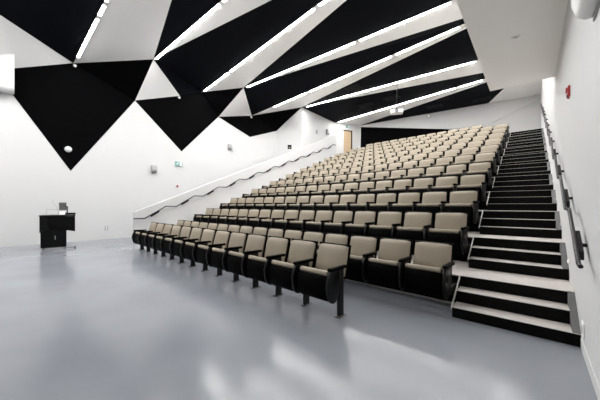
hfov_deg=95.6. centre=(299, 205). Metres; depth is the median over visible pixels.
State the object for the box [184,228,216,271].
seat
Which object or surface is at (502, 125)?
seat
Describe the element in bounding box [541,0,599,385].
wall
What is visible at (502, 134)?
seat
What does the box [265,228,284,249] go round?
seat
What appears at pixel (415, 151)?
seat
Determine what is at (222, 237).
seat
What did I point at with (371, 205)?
seat cushion
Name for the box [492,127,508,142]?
seat
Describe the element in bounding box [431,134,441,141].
seat
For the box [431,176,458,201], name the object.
seat
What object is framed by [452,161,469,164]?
seat cushion
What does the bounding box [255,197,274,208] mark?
seat
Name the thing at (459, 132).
seat
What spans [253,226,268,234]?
seat
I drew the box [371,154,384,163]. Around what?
seat
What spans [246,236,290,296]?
seat
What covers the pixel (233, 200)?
seat
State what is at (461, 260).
floor
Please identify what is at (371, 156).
seat
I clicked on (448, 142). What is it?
seat
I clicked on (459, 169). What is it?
seat
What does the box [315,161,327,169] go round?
seat
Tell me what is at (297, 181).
seat
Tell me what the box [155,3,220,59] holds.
ceiling light
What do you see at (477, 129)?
seat
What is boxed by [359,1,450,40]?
ceiling light
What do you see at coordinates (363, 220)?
seat
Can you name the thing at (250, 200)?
seat
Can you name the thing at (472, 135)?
seat
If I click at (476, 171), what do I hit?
seat cushion
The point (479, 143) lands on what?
seat
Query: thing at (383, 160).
seat
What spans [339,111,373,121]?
recessed light
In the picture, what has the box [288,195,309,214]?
seat
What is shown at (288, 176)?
seat
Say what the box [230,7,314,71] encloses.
ceiling light
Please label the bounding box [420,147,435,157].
seat
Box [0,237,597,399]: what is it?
floor
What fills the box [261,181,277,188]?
seat
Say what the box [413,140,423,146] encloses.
seat
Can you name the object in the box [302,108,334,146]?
wall
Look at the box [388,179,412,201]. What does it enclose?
seat
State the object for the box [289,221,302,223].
seat cushion
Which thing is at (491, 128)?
seat
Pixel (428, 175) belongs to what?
seat cushion
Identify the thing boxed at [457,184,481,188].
seat cushion
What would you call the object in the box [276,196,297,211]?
seat
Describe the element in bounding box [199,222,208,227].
seat
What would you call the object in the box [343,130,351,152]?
door
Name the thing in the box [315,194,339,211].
seat
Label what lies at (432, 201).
seat
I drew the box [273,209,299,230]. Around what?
seat
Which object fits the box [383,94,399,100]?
ceiling vent
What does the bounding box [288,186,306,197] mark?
seat
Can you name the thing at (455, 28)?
ceiling light
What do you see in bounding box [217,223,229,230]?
seat
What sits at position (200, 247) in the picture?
seat cushion
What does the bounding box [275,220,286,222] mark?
seat cushion
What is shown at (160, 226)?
seat
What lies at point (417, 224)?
seat
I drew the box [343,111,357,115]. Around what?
ceiling vent
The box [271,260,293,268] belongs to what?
seat cushion
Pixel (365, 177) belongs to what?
seat
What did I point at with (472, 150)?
seat
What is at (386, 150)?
seat
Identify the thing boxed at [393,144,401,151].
seat
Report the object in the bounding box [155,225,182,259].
seat
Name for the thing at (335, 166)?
seat
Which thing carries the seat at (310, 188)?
on the floor at (461, 260)
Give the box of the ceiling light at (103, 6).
[97,4,105,15]
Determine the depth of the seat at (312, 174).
12.93 m
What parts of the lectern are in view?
curved panel, cabinet door, cabinet door, panel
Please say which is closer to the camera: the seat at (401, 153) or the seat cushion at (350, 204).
the seat cushion at (350, 204)
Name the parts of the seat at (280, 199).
backrest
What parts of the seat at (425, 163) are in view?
backrest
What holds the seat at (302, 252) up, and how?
on the floor at (106, 319)
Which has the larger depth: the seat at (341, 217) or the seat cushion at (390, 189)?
the seat cushion at (390, 189)
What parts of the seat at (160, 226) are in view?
panel, backrest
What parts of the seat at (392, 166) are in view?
backrest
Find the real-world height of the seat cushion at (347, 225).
0.152 m
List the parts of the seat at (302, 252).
panel, backrest, armrest, leg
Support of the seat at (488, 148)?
on the floor at (461, 260)
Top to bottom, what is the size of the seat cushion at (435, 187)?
0.152 m
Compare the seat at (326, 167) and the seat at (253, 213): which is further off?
the seat at (326, 167)
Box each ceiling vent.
[342,84,361,91]
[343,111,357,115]
[358,102,374,107]
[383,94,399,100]
[426,103,441,108]
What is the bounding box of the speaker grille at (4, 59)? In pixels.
[0,54,9,85]
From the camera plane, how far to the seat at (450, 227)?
4.63 m
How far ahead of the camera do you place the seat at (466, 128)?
14.79 m
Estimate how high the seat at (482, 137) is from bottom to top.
0.669 m
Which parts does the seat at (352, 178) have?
backrest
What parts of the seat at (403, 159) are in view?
backrest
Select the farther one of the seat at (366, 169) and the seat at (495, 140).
the seat at (366, 169)
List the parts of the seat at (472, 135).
backrest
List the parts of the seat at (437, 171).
backrest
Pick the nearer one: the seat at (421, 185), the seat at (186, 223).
the seat at (421, 185)
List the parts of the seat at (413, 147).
backrest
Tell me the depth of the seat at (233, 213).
9.35 m
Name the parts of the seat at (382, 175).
backrest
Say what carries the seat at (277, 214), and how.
on the floor at (461, 260)
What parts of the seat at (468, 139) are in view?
backrest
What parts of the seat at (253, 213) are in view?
backrest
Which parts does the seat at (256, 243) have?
panel, armrest, leg, backrest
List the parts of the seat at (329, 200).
backrest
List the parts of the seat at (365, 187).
backrest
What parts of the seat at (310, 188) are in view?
backrest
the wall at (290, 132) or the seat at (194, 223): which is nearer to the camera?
the seat at (194, 223)
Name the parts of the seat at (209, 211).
backrest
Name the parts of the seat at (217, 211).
backrest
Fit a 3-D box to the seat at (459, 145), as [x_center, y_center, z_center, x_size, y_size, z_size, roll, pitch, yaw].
[6.255,-2.164,10.746,0.599,0.669,0.596,0,0,43]
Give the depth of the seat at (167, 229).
7.44 m
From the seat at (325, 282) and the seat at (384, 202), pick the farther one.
the seat at (384, 202)
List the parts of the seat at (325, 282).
backrest, panel, armrest, leg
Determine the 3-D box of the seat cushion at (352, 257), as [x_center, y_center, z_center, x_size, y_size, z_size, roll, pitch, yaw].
[0.914,0.890,4.557,0.464,0.152,0.320,0,0,43]
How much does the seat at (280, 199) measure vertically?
0.669 m
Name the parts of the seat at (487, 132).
backrest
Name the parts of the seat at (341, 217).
backrest, panel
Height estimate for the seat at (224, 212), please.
0.669 m
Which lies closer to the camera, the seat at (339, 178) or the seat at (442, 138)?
the seat at (339, 178)
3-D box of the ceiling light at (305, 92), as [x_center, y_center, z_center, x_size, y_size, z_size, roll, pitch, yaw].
[-0.581,-5.709,14.772,2.347,0.253,0.090,0,0,38]
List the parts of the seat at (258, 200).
backrest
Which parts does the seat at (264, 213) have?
backrest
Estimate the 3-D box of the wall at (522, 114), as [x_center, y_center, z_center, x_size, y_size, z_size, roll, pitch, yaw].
[9.537,-2.750,19.106,11.116,8.300,0.260,0,0,34]
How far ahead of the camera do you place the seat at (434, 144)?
12.52 m
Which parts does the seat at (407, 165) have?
backrest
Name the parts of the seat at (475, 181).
backrest, panel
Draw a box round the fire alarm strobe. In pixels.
[565,85,569,98]
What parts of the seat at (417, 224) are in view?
backrest, panel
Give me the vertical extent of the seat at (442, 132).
0.865 m
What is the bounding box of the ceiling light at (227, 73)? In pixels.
[203,72,228,90]
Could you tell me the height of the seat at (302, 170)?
0.669 m
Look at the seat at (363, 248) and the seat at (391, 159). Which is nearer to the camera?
the seat at (363, 248)
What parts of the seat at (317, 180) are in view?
backrest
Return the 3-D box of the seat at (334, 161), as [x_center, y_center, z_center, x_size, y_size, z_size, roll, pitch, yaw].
[1.658,-2.164,15.044,0.599,0.669,0.596,0,0,43]
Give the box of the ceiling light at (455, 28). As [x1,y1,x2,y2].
[395,26,459,54]
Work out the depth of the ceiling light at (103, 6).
8.34 m
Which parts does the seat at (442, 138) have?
backrest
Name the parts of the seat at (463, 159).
backrest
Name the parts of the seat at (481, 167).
backrest, panel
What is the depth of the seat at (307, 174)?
13.30 m
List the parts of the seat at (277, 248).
panel, armrest, backrest, leg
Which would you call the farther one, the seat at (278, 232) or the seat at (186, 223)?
the seat at (186, 223)
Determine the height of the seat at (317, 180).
0.669 m
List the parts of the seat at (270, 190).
backrest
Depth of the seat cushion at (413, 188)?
7.06 m
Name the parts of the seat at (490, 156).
backrest, panel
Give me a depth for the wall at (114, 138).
11.05 m
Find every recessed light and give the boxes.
[306,61,475,106]
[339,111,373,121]
[377,88,455,110]
[458,80,482,86]
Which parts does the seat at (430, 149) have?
backrest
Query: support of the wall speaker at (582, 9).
attached to the wall at (574, 122)
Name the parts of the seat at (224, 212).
backrest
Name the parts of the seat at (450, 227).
backrest, panel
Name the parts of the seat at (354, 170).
backrest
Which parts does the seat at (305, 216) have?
panel, backrest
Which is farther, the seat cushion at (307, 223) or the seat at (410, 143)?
the seat at (410, 143)
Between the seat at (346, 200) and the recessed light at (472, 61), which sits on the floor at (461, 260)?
the seat at (346, 200)
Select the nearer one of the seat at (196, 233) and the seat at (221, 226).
the seat at (196, 233)
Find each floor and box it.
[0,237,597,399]
[284,133,509,303]
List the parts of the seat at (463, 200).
backrest, panel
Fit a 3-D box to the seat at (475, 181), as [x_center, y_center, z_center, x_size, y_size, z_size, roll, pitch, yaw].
[4.078,-0.418,6.439,0.599,0.669,0.596,0,0,43]
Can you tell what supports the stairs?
on the floor at (106, 319)
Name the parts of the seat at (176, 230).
panel, backrest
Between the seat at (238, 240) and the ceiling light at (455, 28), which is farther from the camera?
the ceiling light at (455, 28)
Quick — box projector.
[391,79,402,114]
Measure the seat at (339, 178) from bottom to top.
0.669 m
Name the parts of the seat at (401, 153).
backrest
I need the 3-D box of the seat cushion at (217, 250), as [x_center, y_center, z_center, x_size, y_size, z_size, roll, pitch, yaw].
[-1.422,0.890,5.190,0.464,0.152,0.320,0,0,43]
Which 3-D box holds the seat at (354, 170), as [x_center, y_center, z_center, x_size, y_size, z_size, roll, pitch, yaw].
[2.241,-1.291,11.328,0.599,0.669,0.596,0,0,43]
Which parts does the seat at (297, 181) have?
backrest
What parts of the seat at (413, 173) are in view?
backrest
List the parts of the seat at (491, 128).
backrest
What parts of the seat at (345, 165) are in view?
backrest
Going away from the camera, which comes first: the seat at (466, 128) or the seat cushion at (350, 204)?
the seat cushion at (350, 204)
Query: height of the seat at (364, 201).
0.669 m
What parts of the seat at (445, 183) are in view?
backrest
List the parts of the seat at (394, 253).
backrest, panel, armrest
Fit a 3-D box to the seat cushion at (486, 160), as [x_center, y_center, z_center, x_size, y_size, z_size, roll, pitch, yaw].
[5.517,-1.270,8.183,0.464,0.152,0.320,0,0,43]
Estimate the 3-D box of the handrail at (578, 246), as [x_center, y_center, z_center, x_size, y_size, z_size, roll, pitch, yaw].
[6.369,-1.924,6.965,0.095,4.831,12.825,0,0,41]
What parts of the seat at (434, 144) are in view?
backrest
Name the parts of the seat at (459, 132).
backrest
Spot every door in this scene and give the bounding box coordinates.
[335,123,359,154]
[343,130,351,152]
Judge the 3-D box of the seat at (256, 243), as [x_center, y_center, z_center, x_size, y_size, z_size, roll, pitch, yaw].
[-0.941,0.968,4.815,0.584,0.865,0.585,0,0,43]
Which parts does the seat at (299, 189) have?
backrest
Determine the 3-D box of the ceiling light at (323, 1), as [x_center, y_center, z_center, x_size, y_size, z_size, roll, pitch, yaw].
[1.817,-6.471,7.681,3.300,0.043,0.090,0,0,43]
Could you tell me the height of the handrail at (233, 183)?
4.838 m
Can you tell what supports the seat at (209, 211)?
on the floor at (461, 260)
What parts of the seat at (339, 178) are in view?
backrest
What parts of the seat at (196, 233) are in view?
panel, armrest, leg, backrest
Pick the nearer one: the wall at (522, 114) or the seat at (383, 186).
the seat at (383, 186)
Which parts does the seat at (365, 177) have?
backrest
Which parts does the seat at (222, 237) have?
panel, armrest, leg, backrest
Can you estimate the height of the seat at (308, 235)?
0.669 m
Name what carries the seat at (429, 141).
on the floor at (461, 260)
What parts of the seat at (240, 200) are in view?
backrest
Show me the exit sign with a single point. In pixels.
(177, 163)
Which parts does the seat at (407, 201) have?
backrest, panel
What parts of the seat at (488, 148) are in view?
backrest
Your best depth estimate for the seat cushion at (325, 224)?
6.11 m
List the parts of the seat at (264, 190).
backrest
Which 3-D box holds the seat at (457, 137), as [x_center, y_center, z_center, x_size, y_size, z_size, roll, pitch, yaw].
[7.344,-3.037,12.900,0.599,0.669,0.596,0,0,43]
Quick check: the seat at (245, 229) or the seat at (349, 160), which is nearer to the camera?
the seat at (245, 229)
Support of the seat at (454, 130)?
on the floor at (461, 260)
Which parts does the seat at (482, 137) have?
backrest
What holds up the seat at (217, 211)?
on the floor at (461, 260)
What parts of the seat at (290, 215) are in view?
panel, backrest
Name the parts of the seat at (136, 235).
panel, panel, backrest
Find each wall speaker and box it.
[0,54,13,94]
[151,165,156,172]
[571,0,599,21]
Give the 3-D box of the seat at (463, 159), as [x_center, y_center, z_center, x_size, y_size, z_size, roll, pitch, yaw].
[5.167,-1.291,8.593,0.599,0.669,0.596,0,0,43]
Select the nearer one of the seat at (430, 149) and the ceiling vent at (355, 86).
the seat at (430, 149)
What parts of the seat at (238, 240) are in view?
panel, armrest, leg, backrest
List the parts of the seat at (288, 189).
backrest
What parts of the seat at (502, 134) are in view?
backrest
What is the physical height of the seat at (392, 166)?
0.669 m
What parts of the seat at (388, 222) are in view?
backrest, panel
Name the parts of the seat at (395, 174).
backrest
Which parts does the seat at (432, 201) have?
backrest, panel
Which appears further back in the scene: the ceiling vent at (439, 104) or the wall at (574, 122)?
the ceiling vent at (439, 104)
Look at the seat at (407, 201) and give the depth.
6.35 m
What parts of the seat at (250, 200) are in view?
backrest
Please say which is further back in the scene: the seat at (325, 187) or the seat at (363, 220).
the seat at (325, 187)
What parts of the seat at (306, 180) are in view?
backrest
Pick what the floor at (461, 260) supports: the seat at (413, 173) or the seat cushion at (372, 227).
the seat at (413, 173)
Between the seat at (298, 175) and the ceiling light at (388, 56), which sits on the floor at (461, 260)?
the seat at (298, 175)
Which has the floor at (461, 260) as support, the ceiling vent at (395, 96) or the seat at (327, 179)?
the seat at (327, 179)
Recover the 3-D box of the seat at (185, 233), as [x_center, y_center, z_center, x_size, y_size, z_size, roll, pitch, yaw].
[-3.056,0.968,6.792,0.584,0.865,0.585,0,0,43]
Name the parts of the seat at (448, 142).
backrest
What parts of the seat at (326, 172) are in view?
backrest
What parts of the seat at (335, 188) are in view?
backrest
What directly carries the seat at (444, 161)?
on the floor at (461, 260)
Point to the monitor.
(62, 205)
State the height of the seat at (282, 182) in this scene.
0.669 m
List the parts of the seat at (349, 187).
backrest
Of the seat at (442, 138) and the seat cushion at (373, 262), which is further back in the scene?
the seat at (442, 138)
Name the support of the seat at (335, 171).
on the floor at (461, 260)
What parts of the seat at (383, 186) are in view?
backrest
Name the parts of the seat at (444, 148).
backrest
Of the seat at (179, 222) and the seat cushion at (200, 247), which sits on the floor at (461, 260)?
the seat at (179, 222)
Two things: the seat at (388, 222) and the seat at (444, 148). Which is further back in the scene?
the seat at (444, 148)
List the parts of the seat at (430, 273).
backrest, panel, armrest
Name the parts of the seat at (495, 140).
backrest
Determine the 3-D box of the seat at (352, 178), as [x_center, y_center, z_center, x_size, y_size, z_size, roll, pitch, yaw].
[1.906,-0.855,10.056,0.599,0.669,0.596,0,0,43]
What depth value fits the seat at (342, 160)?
14.72 m
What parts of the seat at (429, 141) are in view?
backrest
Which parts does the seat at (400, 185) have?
backrest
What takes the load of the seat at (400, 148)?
on the floor at (461, 260)
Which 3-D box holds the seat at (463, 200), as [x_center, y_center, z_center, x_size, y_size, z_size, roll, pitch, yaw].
[3.325,0.018,5.557,0.599,0.669,0.596,0,0,43]
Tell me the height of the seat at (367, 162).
0.669 m
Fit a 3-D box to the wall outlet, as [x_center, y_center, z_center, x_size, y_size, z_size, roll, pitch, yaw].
[2.650,1.165,2.550,0.016,0.140,0.120,0,0,41]
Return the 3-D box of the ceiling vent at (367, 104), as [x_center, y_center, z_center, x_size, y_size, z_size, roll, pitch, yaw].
[4.255,-6.472,17.536,0.900,0.032,0.600,0,0,41]
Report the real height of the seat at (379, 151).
0.669 m
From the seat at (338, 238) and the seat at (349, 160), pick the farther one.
the seat at (349, 160)
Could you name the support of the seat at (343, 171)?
on the floor at (461, 260)
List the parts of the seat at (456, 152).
backrest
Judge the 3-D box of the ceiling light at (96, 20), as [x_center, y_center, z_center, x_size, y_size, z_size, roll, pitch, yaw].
[-7.348,-5.727,9.382,2.376,0.440,0.090,0,0,39]
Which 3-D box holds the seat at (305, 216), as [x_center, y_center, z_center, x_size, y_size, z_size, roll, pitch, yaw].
[0.064,0.454,7.020,0.599,0.669,0.596,0,0,43]
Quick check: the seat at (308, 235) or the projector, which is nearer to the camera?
the seat at (308, 235)
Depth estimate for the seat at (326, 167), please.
13.82 m
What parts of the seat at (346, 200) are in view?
backrest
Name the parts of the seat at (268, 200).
backrest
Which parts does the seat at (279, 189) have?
backrest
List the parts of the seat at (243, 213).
backrest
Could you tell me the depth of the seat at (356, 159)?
13.94 m
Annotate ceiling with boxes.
[0,0,541,130]
[456,0,567,90]
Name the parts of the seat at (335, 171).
backrest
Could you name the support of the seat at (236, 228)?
on the floor at (461, 260)
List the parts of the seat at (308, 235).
backrest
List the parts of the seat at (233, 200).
backrest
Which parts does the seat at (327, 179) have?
backrest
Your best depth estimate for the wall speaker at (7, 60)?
8.87 m
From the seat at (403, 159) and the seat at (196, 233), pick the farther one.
the seat at (403, 159)
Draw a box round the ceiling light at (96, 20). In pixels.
[76,18,98,57]
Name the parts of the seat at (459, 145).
backrest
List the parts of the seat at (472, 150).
backrest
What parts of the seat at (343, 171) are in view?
backrest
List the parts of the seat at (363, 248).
backrest, panel, armrest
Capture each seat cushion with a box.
[198,245,208,249]
[212,248,224,252]
[229,251,243,257]
[248,255,266,261]
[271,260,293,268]
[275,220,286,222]
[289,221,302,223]
[300,266,328,275]
[306,222,320,224]
[324,223,341,225]
[332,204,346,205]
[345,224,364,227]
[350,204,365,205]
[350,255,362,260]
[369,225,391,229]
[369,258,398,266]
[370,189,384,190]
[370,204,387,206]
[388,188,405,190]
[392,204,412,205]
[397,227,423,231]
[403,175,418,177]
[405,263,442,273]
[409,187,427,189]
[417,204,440,207]
[422,174,439,176]
[429,228,460,234]
[432,186,452,188]
[443,172,462,174]
[445,203,472,207]
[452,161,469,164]
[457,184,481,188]
[466,170,487,173]
[473,159,492,162]
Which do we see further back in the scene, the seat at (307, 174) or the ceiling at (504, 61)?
the seat at (307, 174)
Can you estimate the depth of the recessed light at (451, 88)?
16.50 m
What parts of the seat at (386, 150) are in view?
backrest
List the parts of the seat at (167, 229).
panel, backrest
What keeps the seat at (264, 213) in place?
on the floor at (461, 260)
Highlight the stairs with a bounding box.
[451,128,580,346]
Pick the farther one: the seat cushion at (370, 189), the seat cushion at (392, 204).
the seat cushion at (370, 189)
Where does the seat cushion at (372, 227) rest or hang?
on the seat at (388, 222)
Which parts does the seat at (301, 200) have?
backrest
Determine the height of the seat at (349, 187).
0.669 m
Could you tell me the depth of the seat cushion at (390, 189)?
7.46 m
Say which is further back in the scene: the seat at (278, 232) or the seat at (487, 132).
the seat at (487, 132)
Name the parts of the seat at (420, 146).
backrest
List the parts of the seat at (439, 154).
backrest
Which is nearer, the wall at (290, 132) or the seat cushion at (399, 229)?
the seat cushion at (399, 229)
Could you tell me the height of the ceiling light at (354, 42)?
0.315 m
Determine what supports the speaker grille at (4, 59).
attached to the wall speaker at (7, 60)
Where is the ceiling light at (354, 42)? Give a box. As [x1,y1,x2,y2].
[246,41,355,87]
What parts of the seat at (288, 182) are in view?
backrest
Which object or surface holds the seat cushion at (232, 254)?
on the seat at (256, 243)
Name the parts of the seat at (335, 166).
backrest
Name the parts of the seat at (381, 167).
backrest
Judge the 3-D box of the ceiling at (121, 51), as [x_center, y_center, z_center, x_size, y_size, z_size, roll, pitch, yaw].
[0.027,-5.350,10.361,14.154,2.300,26.789,0,0,41]
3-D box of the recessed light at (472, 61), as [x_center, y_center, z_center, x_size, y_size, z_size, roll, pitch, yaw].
[4.170,-6.474,15.023,9.308,0.036,0.090,0,0,37]
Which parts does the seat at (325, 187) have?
backrest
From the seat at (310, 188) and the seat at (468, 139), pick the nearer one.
the seat at (310, 188)
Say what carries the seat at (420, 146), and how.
on the floor at (461, 260)
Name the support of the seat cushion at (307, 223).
on the seat at (322, 216)
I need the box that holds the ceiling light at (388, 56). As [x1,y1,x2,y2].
[309,56,391,91]
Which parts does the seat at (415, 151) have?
backrest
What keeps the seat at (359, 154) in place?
on the floor at (461, 260)
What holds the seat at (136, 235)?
on the floor at (106, 319)
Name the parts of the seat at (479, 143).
backrest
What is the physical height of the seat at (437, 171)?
0.669 m
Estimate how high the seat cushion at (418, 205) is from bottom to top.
0.152 m
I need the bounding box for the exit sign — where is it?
[175,161,182,166]
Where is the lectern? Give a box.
[39,213,75,249]
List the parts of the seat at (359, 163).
backrest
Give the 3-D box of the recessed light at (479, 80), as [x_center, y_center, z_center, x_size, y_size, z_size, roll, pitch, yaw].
[9.056,-6.474,14.475,0.090,0.036,1.106,0,0,-42]
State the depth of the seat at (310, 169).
14.59 m
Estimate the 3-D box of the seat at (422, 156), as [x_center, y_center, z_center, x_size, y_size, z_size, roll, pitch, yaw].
[4.666,-1.728,10.646,0.599,0.669,0.596,0,0,43]
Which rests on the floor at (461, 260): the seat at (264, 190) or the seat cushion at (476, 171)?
the seat at (264, 190)
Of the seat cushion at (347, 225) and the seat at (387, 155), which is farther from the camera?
the seat at (387, 155)
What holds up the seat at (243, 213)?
on the floor at (461, 260)
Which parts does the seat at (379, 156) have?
backrest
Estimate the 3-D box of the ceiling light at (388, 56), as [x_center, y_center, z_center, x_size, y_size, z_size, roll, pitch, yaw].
[2.150,-6.031,12.654,4.231,0.428,0.090,0,0,38]
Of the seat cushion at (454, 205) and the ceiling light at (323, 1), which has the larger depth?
the ceiling light at (323, 1)
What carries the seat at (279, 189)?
on the floor at (461, 260)
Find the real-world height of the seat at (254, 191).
0.669 m
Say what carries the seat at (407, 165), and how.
on the floor at (461, 260)
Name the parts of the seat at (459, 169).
backrest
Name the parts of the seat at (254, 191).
backrest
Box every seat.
[132,222,157,251]
[140,223,164,254]
[147,224,173,256]
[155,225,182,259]
[163,226,192,263]
[173,227,203,266]
[177,220,184,224]
[183,220,191,225]
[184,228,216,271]
[191,221,199,226]
[193,208,213,221]
[196,230,231,276]
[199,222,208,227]
[202,208,221,222]
[208,223,218,228]
[210,209,229,222]
[210,231,248,281]
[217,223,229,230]
[218,209,239,223]
[219,198,238,208]
[226,233,267,288]
[227,209,249,224]
[228,224,240,231]
[229,198,246,208]
[237,197,254,208]
[237,209,260,225]
[240,225,253,234]
[242,189,259,197]
[245,197,264,208]
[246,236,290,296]
[248,209,272,226]
[251,188,267,196]
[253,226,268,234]
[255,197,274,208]
[260,188,275,196]
[260,209,285,227]
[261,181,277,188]
[265,196,285,210]
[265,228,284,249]
[268,187,285,196]
[269,238,317,305]
[271,180,285,188]
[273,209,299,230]
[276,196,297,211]
[278,174,293,180]
[278,186,295,198]
[279,179,294,186]
[284,229,303,260]
[288,173,301,179]
[288,178,303,189]
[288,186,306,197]
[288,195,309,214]
[288,210,315,236]
[293,168,307,175]
[296,172,309,181]
[298,178,313,188]
[298,242,350,317]
[299,185,317,202]
[301,195,324,216]
[303,167,315,172]
[303,231,324,249]
[305,171,318,177]
[305,210,333,231]
[307,177,323,191]
[310,184,330,197]
[311,166,323,171]
[313,170,328,180]
[314,233,349,267]
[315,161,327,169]
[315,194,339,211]
[318,176,335,185]
[319,165,332,172]
[323,183,344,198]
[323,210,353,237]
[324,160,335,165]
[324,169,338,177]
[328,164,341,169]
[329,175,347,189]
[331,194,356,217]
[332,159,344,164]
[334,168,349,179]
[337,182,358,201]
[338,162,351,170]
[341,158,353,165]
[342,173,360,187]
[344,211,376,241]
[346,166,361,179]
[347,235,378,281]
[348,161,362,170]
[349,193,375,217]
[352,156,363,164]
[353,181,375,201]
[354,153,363,158]
[356,172,374,189]
[357,165,374,179]
[359,160,373,171]
[362,151,373,156]
[362,155,373,161]
[367,237,412,289]
[368,211,402,244]
[369,180,392,201]
[369,193,396,218]
[370,164,387,177]
[370,171,389,188]
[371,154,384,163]
[371,158,385,169]
[374,150,383,156]
[383,148,393,153]
[383,156,398,167]
[384,162,402,176]
[385,152,395,162]
[386,169,406,187]
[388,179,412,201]
[391,192,420,219]
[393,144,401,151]
[394,150,408,160]
[395,147,404,155]
[396,155,412,167]
[396,211,432,248]
[399,160,417,175]
[400,140,409,146]
[403,142,412,149]
[403,167,424,186]
[404,240,459,298]
[405,145,416,154]
[408,177,434,201]
[409,148,421,158]
[410,138,419,143]
[410,153,427,165]
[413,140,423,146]
[415,158,434,174]
[416,191,447,221]
[417,143,428,152]
[420,136,430,143]
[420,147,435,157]
[422,166,444,185]
[425,139,435,146]
[426,151,443,164]
[428,141,442,150]
[428,212,473,253]
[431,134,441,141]
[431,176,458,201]
[433,156,453,172]
[434,145,450,155]
[437,131,446,134]
[437,137,447,144]
[441,139,456,148]
[442,132,453,139]
[442,149,460,162]
[443,164,467,184]
[445,190,482,223]
[448,129,457,135]
[449,134,461,142]
[450,142,466,153]
[452,154,473,170]
[454,130,465,137]
[456,137,471,146]
[457,174,489,201]
[459,127,469,133]
[460,146,478,160]
[463,132,475,140]
[466,140,483,151]
[466,161,494,185]
[467,128,479,135]
[471,125,482,131]
[471,135,487,144]
[473,152,498,172]
[477,130,490,138]
[479,144,501,163]
[480,126,493,133]
[484,137,503,154]
[489,132,506,148]
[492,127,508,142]
[495,123,509,136]
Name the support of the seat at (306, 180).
on the floor at (461, 260)
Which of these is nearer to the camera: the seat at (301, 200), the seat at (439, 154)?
the seat at (301, 200)
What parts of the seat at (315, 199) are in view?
backrest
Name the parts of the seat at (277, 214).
backrest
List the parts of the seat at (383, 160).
backrest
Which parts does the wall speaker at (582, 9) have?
plate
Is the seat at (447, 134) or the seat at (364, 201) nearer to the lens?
the seat at (364, 201)
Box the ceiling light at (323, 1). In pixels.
[318,0,328,5]
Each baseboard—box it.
[0,235,131,246]
[581,338,599,399]
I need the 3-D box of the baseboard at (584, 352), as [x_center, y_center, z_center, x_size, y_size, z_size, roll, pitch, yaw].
[-0.273,1.350,-0.877,0.007,0.100,9.313,0,0,41]
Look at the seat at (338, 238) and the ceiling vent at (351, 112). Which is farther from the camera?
the ceiling vent at (351, 112)
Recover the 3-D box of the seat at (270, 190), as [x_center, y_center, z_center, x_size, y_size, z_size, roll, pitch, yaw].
[-1.355,-0.418,11.518,0.599,0.669,0.596,0,0,43]
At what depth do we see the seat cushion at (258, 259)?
4.32 m
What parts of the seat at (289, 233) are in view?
backrest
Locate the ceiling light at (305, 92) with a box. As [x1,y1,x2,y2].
[273,92,306,106]
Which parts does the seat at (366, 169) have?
backrest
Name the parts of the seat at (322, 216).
panel, backrest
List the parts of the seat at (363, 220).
backrest, panel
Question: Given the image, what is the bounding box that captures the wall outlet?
[581,320,584,338]
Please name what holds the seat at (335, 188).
on the floor at (461, 260)
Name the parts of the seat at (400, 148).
backrest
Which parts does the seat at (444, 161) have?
backrest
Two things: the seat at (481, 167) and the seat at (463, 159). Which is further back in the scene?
the seat at (463, 159)
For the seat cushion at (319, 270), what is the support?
on the seat at (325, 282)
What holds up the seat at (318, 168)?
on the floor at (461, 260)
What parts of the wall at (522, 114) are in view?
recess panel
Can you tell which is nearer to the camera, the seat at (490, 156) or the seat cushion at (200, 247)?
the seat cushion at (200, 247)
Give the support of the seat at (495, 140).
on the floor at (461, 260)
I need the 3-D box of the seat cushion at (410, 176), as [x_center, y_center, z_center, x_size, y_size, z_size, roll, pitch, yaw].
[3.510,-0.834,8.473,0.464,0.152,0.320,0,0,43]
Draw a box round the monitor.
[59,202,69,214]
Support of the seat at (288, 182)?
on the floor at (461, 260)
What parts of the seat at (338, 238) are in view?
backrest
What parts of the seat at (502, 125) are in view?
backrest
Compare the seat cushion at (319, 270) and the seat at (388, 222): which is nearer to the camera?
the seat cushion at (319, 270)
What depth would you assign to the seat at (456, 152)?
9.94 m
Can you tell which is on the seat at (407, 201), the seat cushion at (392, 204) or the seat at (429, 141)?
the seat cushion at (392, 204)
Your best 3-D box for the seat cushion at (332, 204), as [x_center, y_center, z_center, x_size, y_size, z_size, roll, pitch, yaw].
[1.167,0.039,7.492,0.464,0.152,0.320,0,0,43]
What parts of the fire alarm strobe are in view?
plate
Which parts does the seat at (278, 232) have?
backrest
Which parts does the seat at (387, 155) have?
backrest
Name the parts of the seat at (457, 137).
backrest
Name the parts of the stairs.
stair edge trim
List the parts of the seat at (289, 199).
backrest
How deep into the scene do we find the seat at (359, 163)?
12.65 m
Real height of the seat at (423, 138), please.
0.669 m
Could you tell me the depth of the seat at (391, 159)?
11.49 m
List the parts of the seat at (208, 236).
panel, armrest, leg, backrest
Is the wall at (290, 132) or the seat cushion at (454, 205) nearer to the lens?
the seat cushion at (454, 205)
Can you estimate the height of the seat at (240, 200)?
0.669 m
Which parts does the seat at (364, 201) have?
backrest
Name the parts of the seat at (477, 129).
backrest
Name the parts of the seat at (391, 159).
backrest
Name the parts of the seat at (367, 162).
backrest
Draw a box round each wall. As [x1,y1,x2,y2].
[0,63,275,243]
[133,135,335,243]
[276,107,301,156]
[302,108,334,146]
[360,94,540,147]
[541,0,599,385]
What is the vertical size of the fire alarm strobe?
0.144 m
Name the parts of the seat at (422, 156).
backrest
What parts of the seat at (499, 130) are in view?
backrest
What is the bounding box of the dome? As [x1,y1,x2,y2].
[64,146,71,151]
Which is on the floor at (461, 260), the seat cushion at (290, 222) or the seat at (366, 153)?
the seat at (366, 153)
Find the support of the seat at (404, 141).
on the floor at (461, 260)
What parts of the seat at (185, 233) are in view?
panel, leg, backrest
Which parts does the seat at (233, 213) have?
backrest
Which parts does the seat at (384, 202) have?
backrest, panel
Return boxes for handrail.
[133,144,333,218]
[541,104,586,268]
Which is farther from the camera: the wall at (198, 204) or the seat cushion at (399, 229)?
the wall at (198, 204)
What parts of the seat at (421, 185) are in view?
backrest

